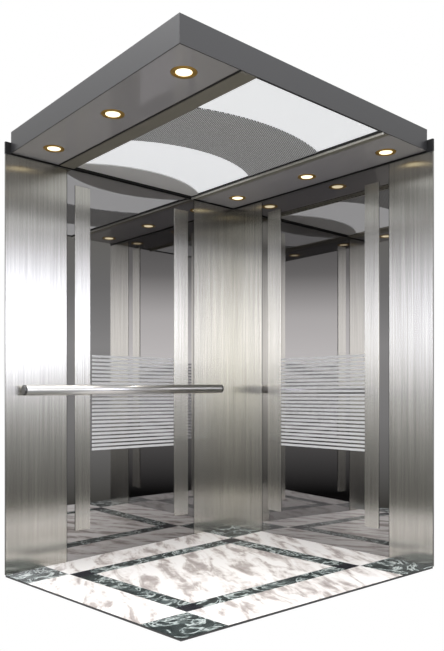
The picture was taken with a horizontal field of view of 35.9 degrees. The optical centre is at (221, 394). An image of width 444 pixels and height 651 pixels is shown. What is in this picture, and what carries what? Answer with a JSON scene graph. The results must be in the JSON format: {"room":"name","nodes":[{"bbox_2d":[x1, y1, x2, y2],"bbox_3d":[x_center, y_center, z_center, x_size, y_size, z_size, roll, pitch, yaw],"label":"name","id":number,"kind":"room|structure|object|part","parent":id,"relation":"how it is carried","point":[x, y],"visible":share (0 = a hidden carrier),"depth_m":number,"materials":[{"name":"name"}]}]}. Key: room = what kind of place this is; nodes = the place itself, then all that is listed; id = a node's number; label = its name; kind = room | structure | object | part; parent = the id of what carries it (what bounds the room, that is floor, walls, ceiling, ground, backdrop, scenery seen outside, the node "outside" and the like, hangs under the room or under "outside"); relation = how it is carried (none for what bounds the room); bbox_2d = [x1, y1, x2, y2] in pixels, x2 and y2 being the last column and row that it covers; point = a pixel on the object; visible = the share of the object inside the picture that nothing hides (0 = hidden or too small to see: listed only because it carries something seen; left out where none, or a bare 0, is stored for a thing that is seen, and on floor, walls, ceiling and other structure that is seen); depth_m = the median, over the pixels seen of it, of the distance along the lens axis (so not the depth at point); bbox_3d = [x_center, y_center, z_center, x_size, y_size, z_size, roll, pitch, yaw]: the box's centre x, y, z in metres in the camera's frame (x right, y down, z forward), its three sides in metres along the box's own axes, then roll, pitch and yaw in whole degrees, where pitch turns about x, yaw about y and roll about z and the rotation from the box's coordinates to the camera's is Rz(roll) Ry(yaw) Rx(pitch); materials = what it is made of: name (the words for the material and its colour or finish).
{"room":"elevator interior","nodes":[
{"label":"elevator interior","id":0,"kind":"room"},
{"bbox_2d":[5,141,232,574],"bbox_3d":[-0.558,-0.202,4.367,1.723,2.401,0.014,0,0,-42],"label":"wall","id":1,"kind":"structure","parent":0,"point":[35,190],"depth_m":3.97,"materials":[{"name":"silver metal"}]},
{"bbox_3d":[-1.056,-0.167,3.915,0.378,2.331,0.004,0,0,-42],"label":"steel panel","id":2,"kind":"part","parent":1,"relation":"part of","materials":[{"name":"silver metal"}]},
{"bbox_2d":[21,384,223,394],"bbox_3d":[-0.563,-0.035,4.303,1.470,0.076,0.092,0,0,-41],"label":"handrail","id":3,"kind":"object","parent":1,"relation":"attached to","point":[26,389],"visible":1,"depth_m":4.17,"materials":[{"name":"silver metal"}]},
{"bbox_2d":[67,169,193,561],"bbox_3d":[-0.551,-0.173,4.367,0.970,2.319,0.008,0,0,-42],"label":"wall mirror","id":4,"kind":"object","parent":1,"relation":"attached to","point":[130,248],"visible":0.93,"depth_m":4.33,"materials":[{"name":"grey mirror"}]},
{"bbox_3d":[-0.052,-0.189,4.819,0.367,2.288,0.004,0,0,-42],"label":"steel panel","id":5,"kind":"part","parent":1,"relation":"part of","materials":[{"name":"silver metal"}]},
{"bbox_2d":[11,12,426,207],"bbox_3d":[-0.032,-1.398,3.781,1.733,0.128,1.581,0,0,-41],"label":"ceiling","id":6,"kind":"structure","parent":0,"point":[139,83],"depth_m":3.27,"materials":[{"name":"grey metal"}]},
{"bbox_2d":[43,145,64,152],"bbox_3d":[-0.915,-1.344,3.739,0.116,0.004,0.116,0,0,-41],"label":"recessed light","id":7,"kind":"object","parent":6,"relation":"in","point":[50,148],"visible":1,"depth_m":3.73,"materials":[{"name":"white glass"}]},
{"bbox_2d":[101,109,124,118],"bbox_3d":[-0.521,-1.344,3.280,0.116,0.004,0.116,0,0,-41],"label":"recessed light","id":8,"kind":"object","parent":6,"relation":"in","point":[110,113],"visible":1,"depth_m":3.28,"materials":[{"name":"white glass"}]},
{"bbox_2d":[78,163,197,195],"bbox_3d":[-0.458,-1.357,4.267,0.895,0.016,0.230,0,0,-41],"label":"end panel","id":9,"kind":"object","parent":6,"relation":"attached to","point":[142,176],"visible":0.98,"depth_m":4.23,"materials":[{"name":"grey"}]},
{"bbox_2d":[87,140,247,192],"bbox_3d":[-0.281,-1.360,4.066,0.895,0.010,0.627,0,0,-41],"label":"light panel","id":10,"kind":"object","parent":6,"relation":"attached to","point":[203,171],"visible":0.88,"depth_m":3.99,"materials":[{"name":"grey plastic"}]},
{"bbox_2d":[170,66,197,78],"bbox_3d":[-0.157,-1.344,2.854,0.116,0.004,0.116,0,0,-41],"label":"recessed light","id":11,"kind":"object","parent":6,"relation":"in","point":[182,72],"visible":1,"depth_m":2.85,"materials":[{"name":"white glass"}]},
{"bbox_2d":[132,107,316,175],"bbox_3d":[0.045,-1.358,3.696,0.895,0.014,0.640,0,0,-41],"label":"perforated panel","id":12,"kind":"object","parent":6,"relation":"attached to","point":[255,147],"visible":0.97,"depth_m":3.62,"materials":[{"name":"metal"}]},
{"bbox_2d":[229,196,245,200],"bbox_3d":[0.109,-1.344,4.678,0.116,0.004,0.116,0,0,-41],"label":"recessed light","id":13,"kind":"object","parent":6,"relation":"in","point":[235,198],"visible":1,"depth_m":4.68,"materials":[{"name":"white glass"}]},
{"bbox_2d":[199,78,376,150],"bbox_3d":[0.342,-1.360,3.359,0.895,0.010,0.425,0,0,-41],"label":"light panel","id":14,"kind":"object","parent":6,"relation":"attached to","point":[321,128],"visible":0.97,"depth_m":3.31,"materials":[{"name":"grey plastic"}]},
{"bbox_2d":[298,174,315,179],"bbox_3d":[0.527,-1.344,4.224,0.116,0.004,0.116,0,0,-41],"label":"recessed light","id":15,"kind":"object","parent":6,"relation":"in","point":[303,176],"visible":1,"depth_m":4.21,"materials":[{"name":"white glass"}]},
{"bbox_2d":[375,149,395,155],"bbox_3d":[0.911,-1.344,3.796,0.116,0.004,0.116,0,0,-41],"label":"recessed light","id":16,"kind":"object","parent":6,"relation":"in","point":[383,152],"visible":1,"depth_m":3.79,"materials":[{"name":"white glass"}]},
{"bbox_2d":[6,526,432,640],"bbox_3d":[-0.026,0.973,3.772,1.735,0.070,1.605,0,0,-41],"label":"floor","id":17,"kind":"structure","parent":0,"point":[183,588],"depth_m":3.58,"materials":[{"name":"white stone"}]},
{"bbox_2d":[233,138,433,566],"bbox_3d":[0.621,-0.230,4.350,0.014,2.346,1.618,0,0,-42],"label":"wall","id":18,"kind":"structure","parent":0,"point":[411,178],"depth_m":3.91,"materials":[{"name":"silver metal"}]},
{"bbox_3d":[0.184,-0.195,4.833,0.004,2.276,0.289,0,0,-42],"label":"steel panel","id":19,"kind":"part","parent":18,"relation":"part of","materials":[{"name":"silver metal"}]},
{"bbox_2d":[262,164,388,556],"bbox_3d":[0.624,-0.195,4.339,0.008,2.275,1.028,0,0,-42],"label":"wall mirror","id":20,"kind":"object","parent":18,"relation":"attached to","point":[325,247],"visible":1,"depth_m":4.30,"materials":[{"name":"grey mirror"}]},
{"bbox_3d":[1.064,-0.197,3.849,0.004,2.273,0.280,0,0,-42],"label":"steel panel","id":21,"kind":"part","parent":18,"relation":"part of","materials":[{"name":"silver metal"}]}
]}

